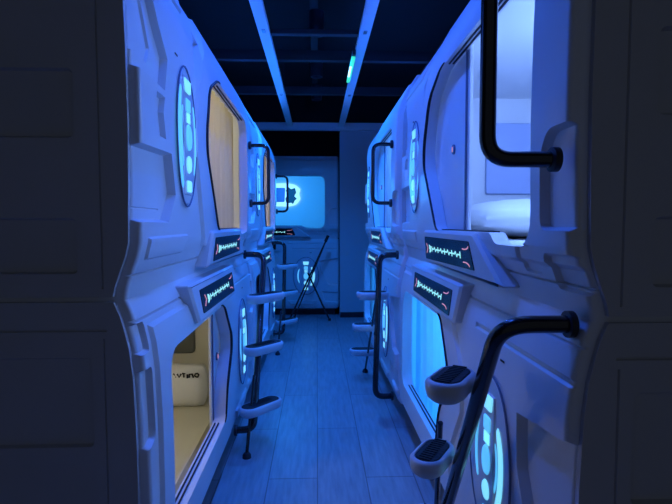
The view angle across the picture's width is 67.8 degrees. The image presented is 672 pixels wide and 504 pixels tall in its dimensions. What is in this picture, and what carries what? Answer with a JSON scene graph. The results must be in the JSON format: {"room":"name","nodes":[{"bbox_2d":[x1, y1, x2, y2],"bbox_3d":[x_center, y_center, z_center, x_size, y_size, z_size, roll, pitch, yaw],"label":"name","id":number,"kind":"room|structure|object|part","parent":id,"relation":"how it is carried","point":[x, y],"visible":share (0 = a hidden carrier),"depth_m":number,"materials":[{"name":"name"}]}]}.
{"room":"capsule hotel","nodes":[
{"label":"capsule hotel","id":0,"kind":"room"},
{"bbox_2d":[260,131,339,238],"bbox_3d":[-0.264,-0.685,8.220,3.700,2.950,0.100,0,3,-2],"label":"wall","id":1,"kind":"structure","parent":0,"point":[281,143],"depth_m":8.10,"materials":[{"name":"black paint"}]},
{"bbox_2d":[202,307,444,503],"bbox_3d":[-0.095,1.066,3.865,3.700,0.060,8.800,0,3,-2],"label":"floor","id":2,"kind":"structure","parent":0,"point":[329,440],"depth_m":2.95,"materials":[{"name":"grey wood"}]},
{"bbox_2d":[0,254,251,503],"bbox_3d":[-1.107,0.594,2.366,1.185,1.050,2.108,0,3,-2],"label":"capsule","id":3,"kind":"object","parent":2,"relation":"on","point":[86,396],"visible":0.93,"depth_m":1.33,"materials":[{"name":"white plastic"}]},
{"bbox_3d":[-1.091,0.599,1.319,1.127,0.936,0.016,0,3,-2],"label":"panel","id":4,"kind":"part","parent":3,"relation":"part of","materials":[{"name":"white plastic"}]},
{"bbox_2d":[0,0,270,300],"bbox_3d":[-1.046,-0.490,2.308,1.307,1.120,2.108,0,3,-2],"label":"capsule","id":5,"kind":"object","parent":3,"relation":"on","point":[107,192],"depth_m":1.30,"materials":[{"name":"white plastic"}]},
{"bbox_3d":[-1.094,-0.434,1.261,1.121,1.106,0.016,0,3,-2],"label":"panel","id":6,"kind":"part","parent":5,"relation":"part of","materials":[{"name":"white plastic"}]},
{"bbox_3d":[-0.531,-0.397,1.732,0.033,0.470,0.240,0,3,-2],"label":"light panel","id":7,"kind":"part","parent":5,"relation":"part of","materials":[{"name":"white"}]},
{"bbox_2d":[184,77,190,94],"bbox_3d":[-0.511,-0.570,1.723,0.006,0.045,0.078,0,3,-2],"label":"light","id":8,"kind":"object","parent":5,"relation":"on","point":[187,85],"depth_m":1.71,"materials":[{"name":"teal"}]},
{"bbox_2d":[186,98,190,113],"bbox_3d":[-0.510,-0.505,1.726,0.005,0.045,0.052,0,3,-2],"label":"light","id":9,"kind":"object","parent":5,"relation":"on","point":[188,100],"depth_m":1.72,"materials":[{"name":"teal"}]},
{"bbox_2d":[186,125,191,150],"bbox_3d":[-0.508,-0.395,1.733,0.008,0.090,0.064,0,3,-2],"label":"light","id":10,"kind":"object","parent":5,"relation":"on","point":[188,127],"depth_m":1.72,"materials":[{"name":"teal"}]},
{"bbox_2d":[187,181,191,192],"bbox_3d":[-0.510,-0.228,1.742,0.006,0.040,0.058,0,3,-2],"label":"light","id":11,"kind":"object","parent":5,"relation":"attached to","point":[189,183],"depth_m":1.73,"materials":[{"name":"teal"}]},
{"bbox_2d":[187,156,191,173],"bbox_3d":[-0.509,-0.302,1.738,0.007,0.059,0.056,0,3,-2],"label":"light","id":12,"kind":"object","parent":5,"relation":"on","point":[189,158],"depth_m":1.72,"materials":[{"name":"teal plastic"}]},
{"bbox_2d":[209,91,233,227],"bbox_3d":[-0.644,-0.424,2.573,0.029,0.830,1.370,0,3,-2],"label":"curtain","id":13,"kind":"object","parent":5,"relation":"attached to","point":[220,119],"visible":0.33,"depth_m":2.88,"materials":[{"name":"beige fabric"}]},
{"bbox_3d":[-0.497,-0.505,3.260,0.138,0.426,0.051,0,3,-2],"label":"grab handle","id":14,"kind":"part","parent":5,"relation":"part of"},
{"bbox_2d":[174,330,194,352],"bbox_3d":[-1.266,0.442,3.331,0.640,0.475,0.022,0,3,-2],"label":"wall panel","id":15,"kind":"object","parent":3,"relation":"attached to","point":[187,345],"visible":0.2,"depth_m":3.34,"materials":[{"name":"grey"}]},
{"bbox_2d":[173,391,209,493],"bbox_3d":[-1.154,0.970,2.386,0.950,0.049,1.920,0,3,-2],"label":"mattress","id":16,"kind":"object","parent":3,"relation":"in","point":[191,423],"visible":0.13,"depth_m":2.59,"materials":[{"name":"beige fabric"}]},
{"bbox_2d":[171,363,208,406],"bbox_3d":[-1.091,0.788,2.959,0.660,0.250,0.168,0,3,-2],"label":"pillow","id":17,"kind":"object","parent":16,"relation":"on","point":[190,387],"visible":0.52,"depth_m":2.92,"materials":[{"name":"white fabric"}]},
{"bbox_3d":[-0.596,0.525,2.472,0.013,0.595,0.260,0,3,-2],"label":"sliding door","id":18,"kind":"part","parent":3,"relation":"part of","materials":[{"name":"white plastic"}]},
{"bbox_3d":[-0.572,0.534,2.995,0.035,0.500,0.336,0,3,-2],"label":"light panel","id":19,"kind":"part","parent":3,"relation":"part of","materials":[{"name":"white"}]},
{"bbox_2d":[243,334,245,345],"bbox_3d":[-0.548,0.536,2.996,0.008,0.090,0.064,0,3,-2],"label":"light","id":20,"kind":"object","parent":3,"relation":"on","point":[244,338],"depth_m":2.97,"materials":[{"name":"teal"}]},
{"bbox_2d":[234,250,284,459],"bbox_3d":[-0.457,0.544,2.992,0.276,1.079,0.733,0,3,-2],"label":"ladder","id":21,"kind":"object","parent":2,"relation":"on","point":[256,407],"visible":0.99,"depth_m":2.89,"materials":[{"name":"black metal"}]},
{"bbox_3d":[-0.519,0.493,3.010,0.152,0.958,0.667,0,3,-2],"label":"rail","id":22,"kind":"part","parent":21,"relation":"part of","materials":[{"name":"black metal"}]},
{"bbox_2d":[245,243,275,383],"bbox_3d":[-1.187,0.476,4.472,1.185,1.050,2.108,0,3,-2],"label":"capsule","id":23,"kind":"object","parent":2,"relation":"on","point":[253,263],"visible":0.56,"depth_m":4.15,"materials":[{"name":"white plastic"}]},
{"bbox_2d":[256,274,259,313],"bbox_3d":[-0.703,0.482,4.170,0.029,0.732,1.260,0,3,-2],"label":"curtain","id":24,"kind":"object","parent":23,"relation":"attached to","point":[258,276],"visible":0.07,"depth_m":4.54,"materials":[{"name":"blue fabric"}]},
{"bbox_2d":[243,105,288,251],"bbox_3d":[-1.126,-0.607,4.413,1.307,1.120,2.108,0,3,-2],"label":"capsule","id":25,"kind":"object","parent":23,"relation":"on","point":[261,234],"depth_m":4.06,"materials":[{"name":"white plastic"}]},
{"bbox_2d":[264,158,266,224],"bbox_3d":[-0.724,-0.542,4.678,0.029,0.830,1.370,0,3,-2],"label":"curtain","id":26,"kind":"object","parent":25,"relation":"attached to","point":[264,158],"visible":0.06,"depth_m":5.23,"materials":[{"name":"beige fabric"}]},
{"bbox_3d":[-0.578,-0.623,5.365,0.138,0.426,0.051,0,3,-2],"label":"grab handle","id":27,"kind":"part","parent":25,"relation":"part of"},
{"bbox_2d":[272,241,297,355],"bbox_3d":[-0.538,0.426,5.113,0.276,1.079,0.763,0,3,-2],"label":"ladder","id":28,"kind":"object","parent":2,"relation":"on","point":[284,321],"visible":0.91,"depth_m":5.26,"materials":[{"name":"black metal"}]},
{"bbox_3d":[-0.606,0.366,5.274,0.153,0.958,0.348,0,3,-2],"label":"rail","id":29,"kind":"part","parent":28,"relation":"part of","materials":[{"name":"black metal"}]},
{"bbox_2d":[271,239,338,314],"bbox_3d":[-1.037,0.318,7.302,2.108,1.050,1.185,0,3,-2],"label":"capsule","id":30,"kind":"object","parent":2,"relation":"on","point":[303,252],"visible":0.41,"depth_m":6.76,"materials":[{"name":"white plastic"}]},
{"bbox_3d":[-0.407,0.323,6.766,0.336,0.500,0.035,0,3,-2],"label":"light panel","id":31,"kind":"part","parent":30,"relation":"part of","materials":[{"name":"white"}]},
{"bbox_2d":[274,156,338,238],"bbox_3d":[-1.038,-0.765,7.243,2.108,1.120,1.183,0,3,-2],"label":"capsule","id":32,"kind":"object","parent":30,"relation":"on","point":[316,214],"visible":0.27,"depth_m":6.77,"materials":[{"name":"white plastic"}]},
{"bbox_2d":[276,183,299,206],"bbox_3d":[-0.866,-0.885,7.758,0.623,0.358,0.034,0,3,-2],"label":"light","id":33,"kind":"object","parent":32,"relation":"attached to","point":[294,197],"visible":0.59,"depth_m":7.75,"materials":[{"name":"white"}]},
{"bbox_3d":[0.007,-0.772,7.308,0.016,1.106,1.121,0,3,-2],"label":"panel","id":34,"kind":"part","parent":32,"relation":"part of","materials":[{"name":"white plastic"}]},
{"bbox_3d":[0.007,0.261,7.363,0.016,0.936,1.127,0,3,-2],"label":"panel","id":35,"kind":"part","parent":30,"relation":"part of","materials":[{"name":"white plastic"}]},
{"bbox_2d":[290,235,330,320],"bbox_3d":[-0.348,0.331,6.540,0.555,1.108,0.235,0,3,-2],"label":"folding stand","id":36,"kind":"object","parent":2,"relation":"on","point":[309,279],"visible":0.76,"depth_m":6.47,"materials":[{"name":"black metal"}]},
{"bbox_3d":[-0.335,0.347,6.602,0.453,1.057,0.018,0,3,8],"label":"leg","id":37,"kind":"part","parent":36,"relation":"part of","materials":[{"name":"black metal"}]},
{"bbox_3d":[-0.225,0.574,6.478,0.302,0.619,0.022,0,3,6],"label":"leg","id":38,"kind":"part","parent":36,"relation":"part of","materials":[{"name":"black metal"}]},
{"bbox_2d":[350,250,398,400],"bbox_3d":[0.255,0.504,3.714,0.265,1.079,1.013,0,3,-2],"label":"ladder","id":39,"kind":"object","parent":2,"relation":"on","point":[378,295],"visible":1,"depth_m":3.24,"materials":[{"name":"black metal"}]},
{"bbox_3d":[0.320,0.479,3.247,0.169,0.958,0.076,0,3,-2],"label":"rail","id":40,"kind":"part","parent":39,"relation":"part of","materials":[{"name":"black metal"}]},
{"bbox_2d":[364,243,408,403],"bbox_3d":[0.903,0.490,4.231,1.185,1.050,2.108,0,3,-2],"label":"capsule","id":41,"kind":"object","parent":2,"relation":"on","point":[393,269],"visible":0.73,"depth_m":3.47,"materials":[{"name":"white plastic"}]},
{"bbox_2d":[374,269,375,300],"bbox_3d":[0.419,0.462,4.532,0.030,0.732,1.260,0,3,-2],"label":"curtain","id":42,"kind":"object","parent":41,"relation":"attached to","point":[374,269],"visible":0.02,"depth_m":5.10,"materials":[{"name":"blue fabric"}]},
{"bbox_3d":[0.368,0.500,3.600,0.035,0.500,0.336,0,3,-2],"label":"light panel","id":43,"kind":"part","parent":41,"relation":"part of","materials":[{"name":"white"}]},
{"bbox_2d":[365,75,419,255],"bbox_3d":[0.843,-0.594,4.168,1.307,1.120,2.108,0,3,-2],"label":"capsule","id":44,"kind":"object","parent":41,"relation":"on","point":[391,238],"depth_m":3.27,"materials":[{"name":"white plastic"}]},
{"bbox_3d":[0.294,-0.502,3.211,0.138,0.426,0.051,0,3,-2],"label":"grab handle","id":45,"kind":"part","parent":44,"relation":"part of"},
{"bbox_3d":[0.386,-0.542,4.224,0.013,0.730,0.540,0,3,-2],"label":"sliding door","id":46,"kind":"part","parent":44,"relation":"part of","materials":[{"name":"white plastic"}]},
{"bbox_2d":[387,136,391,226],"bbox_3d":[0.441,-0.499,3.913,0.029,0.830,1.370,0,3,-2],"label":"curtain","id":47,"kind":"object","parent":44,"relation":"attached to","point":[390,138],"visible":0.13,"depth_m":4.03,"materials":[{"name":"blue fabric"}]},
{"bbox_3d":[0.970,-0.538,3.128,1.121,1.106,0.016,0,3,-2],"label":"panel","id":48,"kind":"part","parent":44,"relation":"part of","materials":[{"name":"white plastic"}]},
{"bbox_2d":[410,311,579,503],"bbox_3d":[0.349,0.635,1.507,0.288,1.064,0.878,0,3,-2],"label":"ladder","id":49,"kind":"object","parent":2,"relation":"on","point":[448,385],"visible":1,"depth_m":1.21,"materials":[{"name":"black metal"}]},
{"bbox_2d":[399,257,671,503],"bbox_3d":[1.006,0.607,2.127,1.185,1.050,2.108,0,3,-2],"label":"capsule","id":50,"kind":"object","parent":2,"relation":"on","point":[586,418],"visible":0.75,"depth_m":1.16,"materials":[{"name":"white plastic"}]},
{"bbox_2d":[415,300,444,421],"bbox_3d":[0.521,0.579,2.428,0.024,0.732,1.260,0,3,-2],"label":"curtain","id":51,"kind":"object","parent":50,"relation":"attached to","point":[430,357],"visible":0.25,"depth_m":2.76,"materials":[{"name":"blue fabric"}]},
{"bbox_2d":[482,479,488,499],"bbox_3d":[0.447,0.712,1.500,0.007,0.059,0.056,0,3,-2],"label":"light","id":52,"kind":"object","parent":50,"relation":"on","point":[485,482],"depth_m":1.49,"materials":[{"name":"teal plastic"}]},
{"bbox_2d":[481,444,489,474],"bbox_3d":[0.447,0.620,1.495,0.008,0.090,0.064,0,3,-2],"label":"light","id":53,"kind":"object","parent":50,"relation":"on","point":[485,455],"depth_m":1.49,"materials":[{"name":"teal plastic"}]},
{"bbox_2d":[483,414,490,432],"bbox_3d":[0.449,0.510,1.489,0.005,0.045,0.052,0,3,-2],"label":"light","id":54,"kind":"object","parent":50,"relation":"on","point":[486,417],"depth_m":1.48,"materials":[{"name":"teal plastic"}]},
{"bbox_2d":[484,395,492,412],"bbox_3d":[0.450,0.445,1.485,0.007,0.045,0.078,0,3,-2],"label":"light","id":55,"kind":"object","parent":50,"relation":"attached to","point":[488,407],"depth_m":1.47,"materials":[{"name":"teal"}]},
{"bbox_3d":[0.470,0.618,1.496,0.035,0.500,0.336,0,3,-2],"label":"light panel","id":56,"kind":"part","parent":50,"relation":"part of","materials":[{"name":"white"}]},
{"bbox_2d":[402,0,671,319],"bbox_3d":[1.007,-0.476,2.066,1.183,1.120,2.108,0,3,-2],"label":"capsule","id":57,"kind":"object","parent":50,"relation":"on","point":[591,79],"visible":0.99,"depth_m":1.06,"materials":[{"name":"white plastic"}]},
{"bbox_2d":[411,159,413,175],"bbox_3d":[0.407,-0.446,2.647,0.008,0.090,0.064,0,3,-2],"label":"light","id":58,"kind":"object","parent":57,"relation":"on","point":[412,165],"depth_m":2.64,"materials":[{"name":"teal plastic"}]},
{"bbox_3d":[0.429,-0.449,2.647,0.033,0.470,0.240,0,3,-2],"label":"light panel","id":59,"kind":"part","parent":57,"relation":"part of","materials":[{"name":"white"}]},
{"bbox_3d":[0.488,-0.424,2.120,0.013,0.730,0.540,0,3,-2],"label":"sliding door","id":60,"kind":"part","parent":57,"relation":"part of","materials":[{"name":"white plastic"}]},
{"bbox_2d":[485,123,530,194],"bbox_3d":[1.186,-0.566,3.050,0.550,0.430,0.018,0,3,-2],"label":"wall panel","id":61,"kind":"object","parent":57,"relation":"attached to","point":[499,180],"visible":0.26,"depth_m":3.04,"materials":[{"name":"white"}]},
{"bbox_2d":[507,236,526,244],"bbox_3d":[1.053,0.004,2.095,0.950,0.108,1.920,0,3,-2],"label":"mattress","id":62,"kind":"object","parent":57,"relation":"in","point":[513,240],"visible":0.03,"depth_m":2.10,"materials":[{"name":"white fabric"}]},
{"bbox_2d":[471,199,529,236],"bbox_3d":[1.036,-0.171,2.541,0.890,0.186,0.930,0,3,-2],"label":"duvet","id":63,"kind":"object","parent":62,"relation":"on","point":[510,217],"visible":0.25,"depth_m":2.12,"materials":[{"name":"white fabric"}]},
{"bbox_2d":[479,0,562,171],"bbox_3d":[0.383,-0.381,1.036,0.170,0.426,0.051,0,3,-2],"label":"handle","id":64,"kind":"object","parent":57,"relation":"attached to","point":[552,159],"visible":1,"depth_m":1.02,"materials":[{"name":"black metal"}]},
{"bbox_3d":[1.073,-0.421,1.024,1.121,1.106,0.016,0,3,-2],"label":"panel","id":65,"kind":"part","parent":57,"relation":"part of","materials":[{"name":"white plastic"}]},
{"bbox_3d":[1.069,0.613,1.081,1.127,0.936,0.016,0,3,-2],"label":"panel","id":66,"kind":"part","parent":50,"relation":"part of","materials":[{"name":"white plastic"}]},
{"bbox_2d":[178,0,469,86],"bbox_3d":[-0.095,-1.959,3.696,3.700,0.100,8.800,0,3,-2],"label":"ceiling","id":67,"kind":"structure","parent":0,"point":[398,25],"depth_m":4.42,"materials":[{"name":"black paint"}]},
{"bbox_2d":[249,0,292,126],"bbox_3d":[-0.471,-1.657,3.272,0.072,0.456,6.350,0,3,-2],"label":"channel","id":68,"kind":"object","parent":67,"relation":"hanging from","point":[257,6],"visible":1,"depth_m":3.65,"materials":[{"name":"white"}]},
{"bbox_2d":[270,29,358,36],"bbox_3d":[-0.143,-1.464,3.341,0.585,0.030,0.050,0,3,-2],"label":"crossbar","id":69,"kind":"object","parent":68,"relation":"attached to","point":[274,32],"visible":1,"depth_m":3.32,"materials":[{"name":"black metal"}]},
{"bbox_2d":[310,0,317,83],"bbox_3d":[-0.147,-1.839,3.249,0.060,0.090,6.300,0,3,-2],"label":"joist","id":70,"kind":"object","parent":67,"relation":"attached to","point":[313,3],"visible":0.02,"depth_m":4.39,"materials":[{"name":"black metal"}]},
{"bbox_2d":[309,9,323,37],"bbox_3d":[-0.148,-1.740,3.806,0.120,0.170,0.120,0,3,-2],"label":"ceiling light","id":71,"kind":"object","parent":70,"relation":"attached to","point":[316,16],"visible":0.7,"depth_m":3.75,"materials":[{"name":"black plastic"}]},
{"bbox_2d":[310,62,322,78],"bbox_3d":[-0.190,-1.802,4.904,0.120,0.170,0.120,0,3,-2],"label":"ceiling light","id":72,"kind":"object","parent":70,"relation":"attached to","point":[316,68],"visible":0.79,"depth_m":4.86,"materials":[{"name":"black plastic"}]},
{"bbox_2d":[339,0,379,126],"bbox_3d":[0.189,-1.659,3.297,0.072,0.456,6.350,0,3,-2],"label":"channel","id":73,"kind":"object","parent":67,"relation":"hanging from","point":[370,8],"visible":1,"depth_m":3.59,"materials":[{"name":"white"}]},
{"bbox_2d":[347,49,355,82],"bbox_3d":[0.115,-1.444,3.933,0.030,0.056,0.700,0,3,-2],"label":"emergency light","id":74,"kind":"object","parent":73,"relation":"attached to","point":[353,55],"visible":1,"depth_m":3.80,"materials":[{"name":"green plastic"}]},
{"bbox_2d":[420,32,448,74],"bbox_3d":[1.072,-1.842,3.296,0.060,0.090,6.300,0,3,-2],"label":"joist","id":75,"kind":"object","parent":67,"relation":"attached to","point":[448,32],"visible":0.02,"depth_m":4.84,"materials":[{"name":"black metal"}]},
{"bbox_2d":[339,131,378,314],"bbox_3d":[0.846,-0.362,6.752,1.594,2.470,0.150,0,3,-2],"label":"wall partition","id":76,"kind":"structure","parent":0,"point":[353,145],"depth_m":6.65,"materials":[{"name":"paint"}]},
{"bbox_2d":[255,122,382,130],"bbox_3d":[-0.201,-1.631,6.516,3.700,0.090,0.100,0,3,-2],"label":"trim","id":77,"kind":"structure","parent":76,"relation":"attached to","point":[262,126],"depth_m":6.47,"materials":[{"name":"metal"}]},
{"bbox_2d":[238,95,400,122],"bbox_3d":[-0.200,-1.870,6.483,3.700,0.390,0.040,0,3,-2],"label":"ceiling panel","id":78,"kind":"object","parent":76,"relation":"attached to","point":[261,108],"depth_m":6.46,"materials":[{"name":"black paint"}]},
{"bbox_2d":[340,312,363,316],"bbox_3d":[0.850,0.840,6.737,1.594,0.070,0.015,0,3,-2],"label":"baseboard","id":79,"kind":"structure","parent":76,"relation":"attached to","point":[342,314],"depth_m":6.71,"materials":[{"name":"black plastic"}]},
{"bbox_3d":[-1.993,-0.433,3.709,0.100,2.950,8.800,0,3,-2],"label":"wall","id":80,"kind":"structure","parent":0,"visible":0},
{"bbox_2d":[233,86,406,95],"bbox_3d":[-0.155,-1.709,5.311,3.700,0.080,0.060,0,3,-2],"label":"crossbar","id":81,"kind":"object","parent":80,"relation":"attached to","point":[240,90],"visible":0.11,"depth_m":5.28,"materials":[{"name":"black metal"}]},
{"bbox_2d":[210,49,435,63],"bbox_3d":[-0.114,-1.648,4.213,3.700,0.080,0.060,0,3,-2],"label":"crossbar","id":82,"kind":"object","parent":80,"relation":"attached to","point":[219,54],"visible":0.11,"depth_m":4.19,"materials":[{"name":"black metal"}]}
]}

